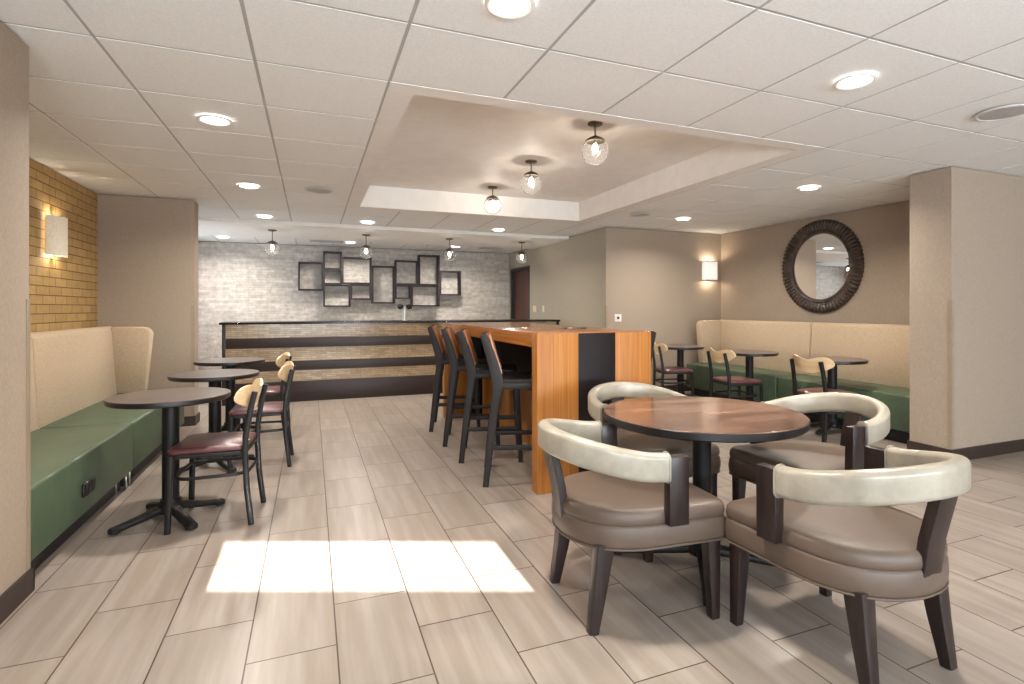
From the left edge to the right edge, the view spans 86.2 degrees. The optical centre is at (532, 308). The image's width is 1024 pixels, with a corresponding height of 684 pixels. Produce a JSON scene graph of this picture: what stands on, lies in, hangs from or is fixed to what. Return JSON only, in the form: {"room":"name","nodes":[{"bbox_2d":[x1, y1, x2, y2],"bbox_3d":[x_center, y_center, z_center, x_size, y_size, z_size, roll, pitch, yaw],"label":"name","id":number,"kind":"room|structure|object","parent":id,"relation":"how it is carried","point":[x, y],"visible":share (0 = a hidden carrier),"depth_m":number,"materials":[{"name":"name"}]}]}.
{"room":"eatery","nodes":[
{"label":"eatery","id":0,"kind":"room"},
{"bbox_2d":[0,20,28,594],"bbox_3d":[-2.396,0.050,1.357,1.080,2.440,1.915,0,0,-22],"label":"wall","id":1,"kind":"structure","parent":0,"point":[14,53],"depth_m":2.31,"materials":[{"name":"beige paint"}]},
{"bbox_2d":[0,567,34,624],"bbox_3d":[-2.289,1.218,1.408,0.875,0.105,1.930,0,0,-22],"label":"baseboard","id":2,"kind":"structure","parent":1,"relation":"attached to","point":[24,586],"depth_m":2.31,"materials":[{"name":"brown wood"}]},
{"bbox_2d":[26,299,30,570],"bbox_3d":[-2.261,0.562,2.431,0.032,1.205,0.032,0,0,-22],"label":"guard","id":3,"kind":"object","parent":1,"relation":"attached to","point":[28,301],"visible":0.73,"depth_m":2.43,"materials":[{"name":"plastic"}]},
{"bbox_2d":[29,158,96,332],"bbox_3d":[-3.787,0.050,3.644,0.220,2.440,4.400,0,0,-22],"label":"wall","id":4,"kind":"structure","parent":0,"point":[62,291],"depth_m":4.80,"materials":[{"name":"yellow brick"}]},
{"bbox_2d":[45,214,67,257],"bbox_3d":[-4.016,-0.605,4.630,0.097,0.350,0.300,0,0,-22],"label":"wall sconce","id":5,"kind":"object","parent":4,"relation":"attached to","point":[56,227],"visible":1,"depth_m":4.54,"materials":[{"name":"glass"}]},
{"bbox_2d":[97,194,197,415],"bbox_3d":[-4.110,0.050,5.871,0.855,2.440,0.230,0,0,-22],"label":"wall","id":6,"kind":"structure","parent":0,"point":[147,247],"depth_m":5.79,"materials":[{"name":"beige paint"}]},
{"bbox_2d":[180,412,199,426],"bbox_3d":[-4.103,1.218,5.873,0.870,0.105,0.260,0,0,-22],"label":"baseboard","id":7,"kind":"structure","parent":6,"relation":"attached to","point":[188,420],"depth_m":5.90,"materials":[{"name":"brown wood"}]},
{"bbox_2d":[191,305,194,415],"bbox_3d":[-3.686,0.562,5.931,0.032,1.205,0.032,0,0,-22],"label":"trim","id":8,"kind":"structure","parent":6,"relation":"attached to","point":[192,306],"depth_m":5.92,"materials":[{"name":"plastic"}]},
{"bbox_2d":[198,241,508,369],"bbox_3d":[-3.346,0.050,10.713,6.350,2.440,0.250,0,0,-22],"label":"wall","id":9,"kind":"structure","parent":0,"point":[237,281],"depth_m":10.38,"materials":[{"name":"brick"}]},
{"bbox_2d":[298,262,322,290],"bbox_3d":[-4.126,-0.591,10.154,0.427,0.524,0.200,0,0,-22],"label":"wall box","id":10,"kind":"object","parent":9,"relation":"attached to","point":[299,263],"visible":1,"depth_m":10.09,"materials":[{"name":"black wood"}]},
{"bbox_2d":[323,269,341,283],"bbox_3d":[-3.773,-0.589,10.297,0.326,0.273,0.200,0,0,-22],"label":"wall box","id":11,"kind":"object","parent":9,"relation":"attached to","point":[324,270],"visible":0.84,"depth_m":10.20,"materials":[{"name":"black wood"}]},
{"bbox_2d":[323,251,341,269],"bbox_3d":[-3.776,-0.896,10.304,0.326,0.332,0.185,0,0,-22],"label":"wall box","id":12,"kind":"object","parent":9,"relation":"attached to","point":[324,252],"visible":0.84,"depth_m":10.23,"materials":[{"name":"black wood"}]},
{"bbox_2d":[323,284,350,306],"bbox_3d":[-3.704,-0.237,10.330,0.480,0.419,0.190,0,0,-22],"label":"wall box","id":13,"kind":"object","parent":9,"relation":"attached to","point":[324,285],"visible":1,"depth_m":10.23,"materials":[{"name":"black wood"}]},
{"bbox_2d":[342,257,371,283],"bbox_3d":[-3.376,-0.718,10.477,0.535,0.505,0.165,0,0,-22],"label":"wall box","id":14,"kind":"object","parent":9,"relation":"attached to","point":[343,258],"visible":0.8,"depth_m":10.41,"materials":[{"name":"black wood"}]},
{"bbox_2d":[350,284,371,299],"bbox_3d":[-3.304,-0.312,10.503,0.381,0.295,0.170,0,0,-22],"label":"wall box","id":15,"kind":"object","parent":9,"relation":"attached to","point":[369,285],"visible":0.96,"depth_m":10.45,"materials":[{"name":"black wood"}]},
{"bbox_2d":[371,265,394,303],"bbox_3d":[-2.916,-0.456,10.644,0.434,0.728,0.200,0,0,-22],"label":"wall box","id":16,"kind":"object","parent":9,"relation":"attached to","point":[373,267],"visible":0.95,"depth_m":10.58,"materials":[{"name":"black wood"}]},
{"bbox_2d":[395,285,410,298],"bbox_3d":[-2.574,-0.323,10.802,0.308,0.275,0.165,0,0,-22],"label":"wall box","id":17,"kind":"object","parent":9,"relation":"attached to","point":[409,286],"visible":0.92,"depth_m":10.72,"materials":[{"name":"black wood"}]},
{"bbox_2d":[394,260,418,284],"bbox_3d":[-2.507,-0.703,10.824,0.450,0.475,0.175,0,0,-22],"label":"wall box","id":18,"kind":"object","parent":9,"relation":"attached to","point":[395,261],"visible":0.88,"depth_m":10.77,"materials":[{"name":"black wood"}]},
{"bbox_2d":[410,285,439,305],"bbox_3d":[-2.165,-0.246,10.957,0.557,0.418,0.185,0,0,-22],"label":"wall box","id":19,"kind":"object","parent":9,"relation":"attached to","point":[412,286],"visible":0.78,"depth_m":10.89,"materials":[{"name":"black wood"}]},
{"bbox_2d":[417,255,439,285],"bbox_3d":[-2.096,-0.761,10.977,0.415,0.603,0.200,0,0,-22],"label":"wall box","id":20,"kind":"object","parent":9,"relation":"attached to","point":[418,256],"visible":0.84,"depth_m":10.96,"materials":[{"name":"black wood"}]},
{"bbox_2d":[439,270,460,295],"bbox_3d":[-1.700,-0.510,11.138,0.431,0.497,0.200,0,0,-22],"label":"wall box","id":21,"kind":"object","parent":9,"relation":"attached to","point":[457,272],"visible":0.78,"depth_m":11.14,"materials":[{"name":"black wood"}]},
{"bbox_2d":[198,216,568,248],"bbox_3d":[-2.470,-1.160,8.618,5.960,0.060,1.610,0,0,-22],"label":"ceiling","id":22,"kind":"structure","parent":0,"point":[217,226],"depth_m":8.38,"materials":[{"name":"white paint"}]},
{"bbox_2d":[264,229,279,255],"bbox_3d":[-3.759,-0.943,7.885,0.208,0.375,0.208,0,0,-22],"label":"globe pendant","id":23,"kind":"object","parent":22,"relation":"hanging from","point":[272,242],"visible":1,"depth_m":7.87,"materials":[{"name":"clear glass"}]},
{"bbox_2d":[359,234,372,258],"bbox_3d":[-2.562,-0.943,8.392,0.208,0.375,0.208,0,0,-22],"label":"globe pendant","id":24,"kind":"object","parent":22,"relation":"hanging from","point":[366,235],"visible":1,"depth_m":8.38,"materials":[{"name":"white"}]},
{"bbox_2d":[443,238,455,261],"bbox_3d":[-1.357,-0.943,8.881,0.208,0.375,0.208,0,0,-22],"label":"globe pendant","id":25,"kind":"object","parent":22,"relation":"hanging from","point":[449,249],"visible":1,"depth_m":8.86,"materials":[{"name":"white"}]},
{"bbox_2d":[516,242,527,263],"bbox_3d":[-0.191,-0.943,9.332,0.208,0.375,0.208,0,0,-22],"label":"globe pendant","id":26,"kind":"object","parent":22,"relation":"hanging from","point":[521,252],"visible":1,"depth_m":9.32,"materials":[{"name":"white"}]},
{"bbox_2d":[0,381,1023,683],"bbox_3d":[1.825,1.320,3.549,10.550,0.100,17.593,0,0,-22],"label":"floor","id":27,"kind":"structure","parent":0,"point":[379,556],"depth_m":2.45,"materials":[{"name":"tile"}]},
{"bbox_2d":[31,339,132,569],"bbox_3d":[-2.930,0.720,3.020,0.858,1.100,1.522,0,0,-22],"label":"bench","id":28,"kind":"object","parent":27,"relation":"on","point":[75,471],"visible":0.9,"depth_m":3.08,"materials":[{"name":"green leather"}]},
{"bbox_2d":[82,476,95,497],"bbox_3d":[-2.508,1.008,3.089,0.019,0.075,0.180,0,0,-22],"label":"power outlet","id":29,"kind":"object","parent":28,"relation":"attached to","point":[89,483],"depth_m":3.07,"materials":[{"name":"black plastic"}]},
{"bbox_2d":[86,478,95,495],"bbox_3d":[-2.498,1.010,3.093,0.004,0.060,0.140,0,0,-22],"label":"socket","id":30,"kind":"object","parent":28,"relation":"attached to","point":[90,482],"depth_m":3.09,"materials":[{"name":"black plastic"}]},
{"bbox_2d":[31,326,183,486],"bbox_3d":[-3.546,0.720,4.513,0.839,1.100,1.682,0,0,-22],"label":"bench","id":31,"kind":"object","parent":27,"relation":"on","point":[75,370],"visible":0.59,"depth_m":4.33,"materials":[{"name":"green leather"}]},
{"bbox_2d":[103,387,230,534],"bbox_3d":[-2.184,0.895,3.296,0.638,0.750,0.638,0,0,36],"label":"cafe table","id":32,"kind":"object","parent":27,"relation":"on","point":[170,400],"visible":0.95,"depth_m":3.25,"materials":[{"name":"brown wood"}]},
{"bbox_2d":[167,369,258,472],"bbox_3d":[-2.549,0.895,4.383,0.638,0.750,0.638,0,0,36],"label":"cafe table","id":33,"kind":"object","parent":27,"relation":"on","point":[214,377],"visible":0.69,"depth_m":4.34,"materials":[{"name":"brown wood"}]},
{"bbox_2d":[164,378,267,534],"bbox_3d":[-1.907,0.863,3.342,0.469,0.818,0.476,0,0,-16],"label":"cafe chair","id":34,"kind":"object","parent":27,"relation":"on","point":[199,445],"visible":0.99,"depth_m":3.21,"materials":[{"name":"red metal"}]},
{"bbox_2d":[193,357,265,432],"bbox_3d":[-3.049,0.895,5.508,0.638,0.750,0.638,0,0,36],"label":"cafe table","id":35,"kind":"object","parent":27,"relation":"on","point":[231,362],"visible":0.56,"depth_m":5.46,"materials":[{"name":"brown wood"}]},
{"bbox_2d":[227,361,295,472],"bbox_3d":[-2.209,0.863,4.488,0.469,0.818,0.476,0,0,-21],"label":"cafe chair","id":36,"kind":"object","parent":27,"relation":"on","point":[286,373],"visible":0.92,"depth_m":4.37,"materials":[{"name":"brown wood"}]},
{"bbox_2d":[235,352,291,436],"bbox_3d":[-2.664,0.863,5.437,0.469,0.818,0.476,0,0,-19],"label":"cafe chair","id":37,"kind":"object","parent":27,"relation":"on","point":[272,391],"visible":0.41,"depth_m":5.31,"materials":[{"name":"brown wood"}]},
{"bbox_2d":[219,319,559,405],"bbox_3d":[-1.929,0.728,8.277,4.855,1.085,0.670,0,0,-22],"label":"bar counter","id":38,"kind":"object","parent":27,"relation":"on","point":[347,359],"depth_m":7.66,"materials":[{"name":"wood"}]},
{"bbox_2d":[219,319,559,324],"bbox_3d":[-1.929,0.200,8.277,4.855,0.030,0.670,0,0,-22],"label":"countertop","id":39,"kind":"structure","parent":38,"relation":"on","point":[473,320],"depth_m":7.88,"materials":[{"name":"black stone"}]},
{"bbox_2d":[397,304,411,320],"bbox_3d":[-1.931,0.060,8.220,0.222,0.250,0.125,0,0,-22],"label":"tap","id":40,"kind":"object","parent":38,"relation":"on","point":[399,306],"visible":1,"depth_m":8.21,"materials":[{"name":"silver metal"}]},
{"bbox_2d":[427,325,480,431],"bbox_3d":[-0.840,0.728,5.887,0.548,1.090,0.512,0,0,-6],"label":"bar stool","id":41,"kind":"object","parent":27,"relation":"on","point":[441,357],"visible":0.75,"depth_m":5.63,"materials":[{"name":"brown wood"}]},
{"bbox_2d":[441,327,499,446],"bbox_3d":[-0.596,0.728,5.282,0.548,1.090,0.512,0,0,-5],"label":"bar stool","id":42,"kind":"object","parent":27,"relation":"on","point":[457,364],"visible":0.62,"depth_m":5.03,"materials":[{"name":"brown wood"}]},
{"bbox_2d":[456,329,522,463],"bbox_3d":[-0.372,0.728,4.745,0.548,1.090,0.512,0,0,-4],"label":"bar stool","id":43,"kind":"object","parent":27,"relation":"on","point":[475,370],"visible":0.87,"depth_m":4.50,"materials":[{"name":"brown wood"}]},
{"bbox_2d":[480,331,531,486],"bbox_3d":[-0.120,0.728,4.147,0.548,1.090,0.512,0,0,-4],"label":"bar stool","id":44,"kind":"object","parent":27,"relation":"on","point":[501,380],"visible":0.66,"depth_m":3.89,"materials":[{"name":"brown wood"}]},
{"bbox_2d":[443,322,650,494],"bbox_3d":[-0.090,0.720,5.232,0.915,1.100,2.895,0,0,-22],"label":"table","id":45,"kind":"object","parent":27,"relation":"on","point":[565,365],"visible":0.62,"depth_m":3.92,"materials":[{"name":"orange wood"}]},
{"bbox_2d":[563,327,585,328],"bbox_3d":[0.345,0.164,4.564,0.170,0.012,0.100,0,0,-22],"label":"grommet","id":46,"kind":"object","parent":45,"relation":"on","point":[563,327],"visible":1,"depth_m":4.52,"materials":[{"name":"grey metal"}]},
{"bbox_2d":[538,418,724,635],"bbox_3d":[0.378,0.882,2.409,0.716,0.783,0.690,0,0,-18],"label":"barrel armchair","id":47,"kind":"object","parent":27,"relation":"on","point":[628,500],"visible":0.99,"depth_m":2.17,"materials":[{"name":"beige leather"}]},
{"bbox_2d":[651,331,655,360],"bbox_3d":[0.621,0.728,4.388,0.548,1.090,0.512,0,0,-40],"label":"bar stool","id":48,"kind":"object","parent":27,"relation":"on","point":[653,334],"visible":0.02,"depth_m":4.34,"materials":[{"name":"brown wood"}]},
{"bbox_2d":[588,381,720,496],"bbox_3d":[0.684,0.882,3.353,0.690,0.783,0.716,0,0,-23],"label":"barrel armchair","id":49,"kind":"object","parent":27,"relation":"on","point":[611,391],"visible":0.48,"depth_m":3.25,"materials":[{"name":"beige leather"}]},
{"bbox_2d":[652,343,693,395],"bbox_3d":[1.841,0.863,7.291,0.469,0.818,0.476,0,0,-4],"label":"cafe chair","id":50,"kind":"object","parent":27,"relation":"on","point":[660,348],"visible":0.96,"depth_m":7.10,"materials":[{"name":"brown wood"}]},
{"bbox_2d":[666,344,704,395],"bbox_3d":[2.032,0.895,7.536,0.638,0.750,0.638,0,0,-42],"label":"cafe table","id":51,"kind":"object","parent":27,"relation":"on","point":[680,349],"visible":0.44,"depth_m":7.49,"materials":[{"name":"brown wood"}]},
{"bbox_2d":[604,396,809,605],"bbox_3d":[0.872,0.902,2.830,1.006,0.735,1.006,0,0,-22],"label":"round dining table","id":52,"kind":"object","parent":27,"relation":"on","point":[703,421],"visible":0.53,"depth_m":2.69,"materials":[{"name":"brown wood"}]},
{"bbox_2d":[706,347,762,401],"bbox_3d":[2.278,0.863,6.214,0.469,0.818,0.476,0,0,-13],"label":"cafe chair","id":53,"kind":"object","parent":27,"relation":"on","point":[721,356],"visible":0.94,"depth_m":6.07,"materials":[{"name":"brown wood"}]},
{"bbox_2d":[687,320,813,401],"bbox_3d":[2.950,0.720,7.412,0.839,1.100,1.672,0,0,-22],"label":"bench","id":54,"kind":"object","parent":27,"relation":"on","point":[787,338],"visible":0.65,"depth_m":7.38,"materials":[{"name":"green leather"}]},
{"bbox_2d":[731,350,778,401],"bbox_3d":[2.591,0.895,6.543,0.638,0.750,0.638,0,0,-34],"label":"cafe table","id":55,"kind":"object","parent":27,"relation":"on","point":[749,355],"visible":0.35,"depth_m":6.50,"materials":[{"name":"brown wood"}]},
{"bbox_2d":[728,392,889,500],"bbox_3d":[1.545,0.882,3.001,0.716,0.783,0.690,0,0,-23],"label":"barrel armchair","id":56,"kind":"object","parent":27,"relation":"on","point":[857,433],"visible":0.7,"depth_m":3.00,"materials":[{"name":"beige leather"}]},
{"bbox_2d":[790,354,857,442],"bbox_3d":[2.799,0.863,5.274,0.469,0.818,0.476,0,0,-20],"label":"cafe chair","id":57,"kind":"object","parent":27,"relation":"on","point":[821,364],"visible":0.49,"depth_m":5.17,"materials":[{"name":"brown wood"}]},
{"bbox_2d":[801,356,867,434],"bbox_3d":[3.090,0.895,5.645,0.638,0.750,0.638,0,0,-36],"label":"cafe table","id":58,"kind":"object","parent":27,"relation":"on","point":[833,422],"visible":0.56,"depth_m":5.60,"materials":[{"name":"brown wood"}]},
{"bbox_2d":[777,322,909,443],"bbox_3d":[3.582,0.720,5.853,0.839,1.100,1.667,0,0,-22],"label":"bench","id":59,"kind":"object","parent":27,"relation":"on","point":[885,378],"visible":0.3,"depth_m":5.88,"materials":[{"name":"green leather"}]},
{"bbox_2d":[724,445,970,683],"bbox_3d":[1.187,0.882,2.048,0.690,0.783,0.716,0,0,-25],"label":"barrel armchair","id":60,"kind":"object","parent":27,"relation":"on","point":[839,531],"visible":1,"depth_m":1.83,"materials":[{"name":"beige leather"}]},
{"bbox_2d":[0,0,1023,252],"bbox_3d":[1.663,-1.179,3.815,10.035,0.002,16.261,0,0,-22],"label":"ceiling tiles","id":61,"kind":"structure","parent":0,"point":[764,48],"depth_m":2.88,"materials":[{"name":"white tile"}]},
{"bbox_2d":[196,114,232,125],"bbox_3d":[-1.976,-1.165,3.396,0.196,0.011,0.196,0,0,-22],"label":"recessed light","id":62,"kind":"object","parent":61,"relation":"attached to","point":[214,120],"visible":1,"depth_m":3.39,"materials":[{"name":"white plastic"}]},
{"bbox_2d":[237,184,259,188],"bbox_3d":[-2.722,-1.165,5.236,0.196,0.011,0.196,0,0,-22],"label":"recessed light","id":63,"kind":"object","parent":61,"relation":"attached to","point":[246,186],"visible":1,"depth_m":5.23,"materials":[{"name":"white"}]},
{"bbox_2d":[256,215,272,218],"bbox_3d":[-3.429,-1.165,6.978,0.196,0.011,0.196,0,0,-22],"label":"recessed light","id":64,"kind":"object","parent":61,"relation":"attached to","point":[258,216],"visible":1,"depth_m":6.95,"materials":[{"name":"white plastic"}]},
{"bbox_2d":[305,187,332,193],"bbox_3d":[-2.118,-1.165,5.411,0.264,0.010,0.264,0,0,-22],"label":"ceiling speaker","id":65,"kind":"object","parent":61,"relation":"attached to","point":[320,190],"visible":1,"depth_m":5.40},
{"bbox_2d":[307,188,330,192],"bbox_3d":[-2.118,-1.164,5.411,0.236,0.001,0.236,0,0,-22],"label":"grille","id":66,"kind":"object","parent":65,"relation":"attached to","point":[314,190],"depth_m":5.40,"materials":[{"name":"white metal"}]},
{"bbox_2d":[308,240,345,243],"bbox_3d":[-3.574,-1.162,9.477,0.600,0.012,0.550,0,0,-22],"label":"ceiling vent","id":67,"kind":"object","parent":61,"relation":"attached to","point":[309,241],"visible":0.64,"depth_m":9.53,"materials":[{"name":"grey metal"}]},
{"bbox_2d":[360,221,374,223],"bbox_3d":[-2.250,-1.165,7.456,0.196,0.011,0.196,0,0,-22],"label":"recessed light","id":68,"kind":"object","parent":61,"relation":"attached to","point":[362,222],"visible":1,"depth_m":7.43,"materials":[{"name":"white"}]},
{"bbox_2d":[474,247,506,250],"bbox_3d":[-0.817,-1.162,10.595,0.550,0.012,0.550,0,0,-22],"label":"ceiling vent","id":69,"kind":"object","parent":61,"relation":"attached to","point":[477,248],"visible":0.66,"depth_m":10.64,"materials":[{"name":"grey metal"}]},
{"bbox_2d":[484,0,535,18],"bbox_3d":[-0.088,-1.165,2.101,0.196,0.011,0.196,0,0,-22],"label":"recessed light","id":70,"kind":"object","parent":61,"relation":"attached to","point":[506,9],"visible":1,"depth_m":2.12,"materials":[{"name":"white paint"}]},
{"bbox_2d":[629,212,650,216],"bbox_3d":[1.332,-1.165,6.799,0.264,0.010,0.264,0,0,-22],"label":"ceiling speaker","id":71,"kind":"object","parent":61,"relation":"attached to","point":[638,214],"visible":1,"depth_m":6.79},
{"bbox_2d":[631,213,648,215],"bbox_3d":[1.332,-1.164,6.799,0.236,0.001,0.236,0,0,-22],"label":"grille","id":72,"kind":"object","parent":71,"relation":"attached to","point":[632,214],"depth_m":6.79,"materials":[{"name":"white metal"}]},
{"bbox_2d":[675,218,690,220],"bbox_3d":[1.967,-1.165,7.164,0.196,0.011,0.196,0,0,-22],"label":"recessed light","id":73,"kind":"object","parent":61,"relation":"attached to","point":[677,219],"visible":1,"depth_m":7.18,"materials":[{"name":"white plastic"}]},
{"bbox_2d":[798,186,819,190],"bbox_3d":[2.685,-1.165,5.319,0.196,0.011,0.196,0,0,-22],"label":"recessed light","id":74,"kind":"object","parent":61,"relation":"attached to","point":[806,188],"visible":1,"depth_m":5.32,"materials":[{"name":"white plastic"}]},
{"bbox_2d":[833,73,877,89],"bbox_3d":[1.658,-1.165,2.814,0.196,0.011,0.196,0,0,-22],"label":"recessed light","id":75,"kind":"object","parent":61,"relation":"attached to","point":[854,81],"visible":1,"depth_m":2.81,"materials":[{"name":"white"}]},
{"bbox_2d":[974,104,1023,120],"bbox_3d":[2.809,-1.165,3.265,0.274,0.010,0.274,0,0,-22],"label":"ceiling speaker","id":76,"kind":"object","parent":61,"relation":"attached to","point":[1008,111],"visible":1,"depth_m":3.27},
{"bbox_2d":[3,0,1023,253],"bbox_3d":[1.825,-1.330,3.549,10.550,0.300,17.593,0,0,-22],"label":"ceiling","id":77,"kind":"structure","parent":0,"point":[443,155],"depth_m":5.02,"materials":[{"name":"white paint"}]},
{"bbox_2d":[484,186,500,213],"bbox_3d":[-0.476,-1.270,6.443,0.208,0.320,0.208,0,0,-22],"label":"globe pendant","id":78,"kind":"object","parent":77,"relation":"hanging from","point":[492,197],"visible":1,"depth_m":6.43,"materials":[{"name":"white"}]},
{"bbox_2d":[520,159,541,193],"bbox_3d":[-0.018,-1.270,5.313,0.208,0.320,0.208,0,0,-22],"label":"globe pendant","id":79,"kind":"object","parent":77,"relation":"hanging from","point":[530,174],"visible":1,"depth_m":5.30,"materials":[{"name":"white"}]},
{"bbox_2d":[346,81,824,222],"bbox_3d":[-0.021,-1.179,5.209,3.115,0.005,3.842,0,0,-22],"label":"frame","id":80,"kind":"object","parent":77,"relation":"attached to","point":[398,96],"visible":1,"depth_m":3.72,"materials":[{"name":"white paint"}]},
{"bbox_2d":[582,121,608,164],"bbox_3d":[0.479,-1.270,4.220,0.208,0.320,0.208,0,0,-22],"label":"globe pendant","id":81,"kind":"object","parent":77,"relation":"hanging from","point":[594,140],"visible":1,"depth_m":4.21,"materials":[{"name":"clear glass"}]},
{"bbox_2d":[509,227,605,327],"bbox_3d":[0.355,0.050,9.834,0.190,2.440,4.160,0,0,-22],"label":"wall","id":82,"kind":"structure","parent":0,"point":[568,277],"depth_m":8.98,"materials":[{"name":"beige paint"}]},
{"bbox_2d":[510,266,529,318],"bbox_3d":[-0.216,0.220,11.130,0.135,2.100,1.070,0,0,-22],"label":"door frame","id":83,"kind":"structure","parent":82,"relation":"attached to","point":[512,271],"depth_m":11.54,"materials":[{"name":"brown wood"}]},
{"bbox_2d":[515,270,527,318],"bbox_3d":[-0.225,0.245,11.126,0.115,2.050,0.970,0,0,-22],"label":"door","id":84,"kind":"structure","parent":82,"relation":"in","point":[521,277],"depth_m":11.20,"materials":[{"name":"brown wood"}]},
{"bbox_2d":[605,305,607,327],"bbox_3d":[1.055,0.562,7.887,0.032,1.205,0.032,0,0,-22],"label":"trim","id":85,"kind":"structure","parent":82,"relation":"attached to","point":[606,306],"depth_m":7.87,"materials":[{"name":"plastic"}]},
{"bbox_2d":[606,227,720,385],"bbox_3d":[1.976,0.050,8.355,2.078,2.440,0.200,0,0,-22],"label":"wall","id":86,"kind":"structure","parent":0,"point":[653,277],"depth_m":8.25,"materials":[{"name":"beige paint"}]},
{"bbox_2d":[615,314,621,321],"bbox_3d":[1.236,0.140,7.941,0.115,0.110,0.012,0,0,-22],"label":"wall outlet","id":87,"kind":"object","parent":86,"relation":"attached to","point":[618,317],"visible":1,"depth_m":7.94,"materials":[{"name":"white plastic"}]},
{"bbox_2d":[701,261,716,280],"bbox_3d":[2.745,-0.580,8.503,0.240,0.310,0.104,0,0,-22],"label":"wall sconce","id":88,"kind":"object","parent":86,"relation":"attached to","point":[708,268],"visible":1,"depth_m":8.46,"materials":[{"name":"white glass"}]},
{"bbox_2d":[721,200,909,324],"bbox_3d":[3.741,0.050,7.085,0.240,2.440,3.880,0,0,-22],"label":"wall","id":89,"kind":"structure","parent":0,"point":[752,283],"depth_m":6.82,"materials":[{"name":"beige paint"}]},
{"bbox_2d":[781,219,864,312],"bbox_3d":[3.629,-0.530,6.943,0.072,1.192,1.192,0,0,-22],"label":"round mirror","id":90,"kind":"object","parent":89,"relation":"attached to","point":[823,265],"visible":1,"depth_m":6.91,"materials":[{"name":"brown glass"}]},
{"bbox_2d":[659,384,1023,459],"bbox_3d":[3.141,1.218,8.107,4.085,0.105,6.935,0,0,-22],"label":"baseboard","id":91,"kind":"structure","parent":89,"relation":"attached to","point":[994,449],"depth_m":4.70,"materials":[{"name":"brown wood"}]},
{"bbox_2d":[910,166,1023,448],"bbox_3d":[4.873,0.050,5.267,3.210,2.440,0.340,0,0,-22],"label":"column","id":92,"kind":"structure","parent":0,"point":[967,225],"depth_m":4.68,"materials":[{"name":"beige paint"}]},
{"bbox_2d":[948,300,953,449],"bbox_3d":[3.456,0.547,4.522,0.032,1.235,0.032,0,0,-22],"label":"trim","id":93,"kind":"structure","parent":92,"relation":"attached to","point":[950,302],"depth_m":4.51,"materials":[{"name":"plastic"}]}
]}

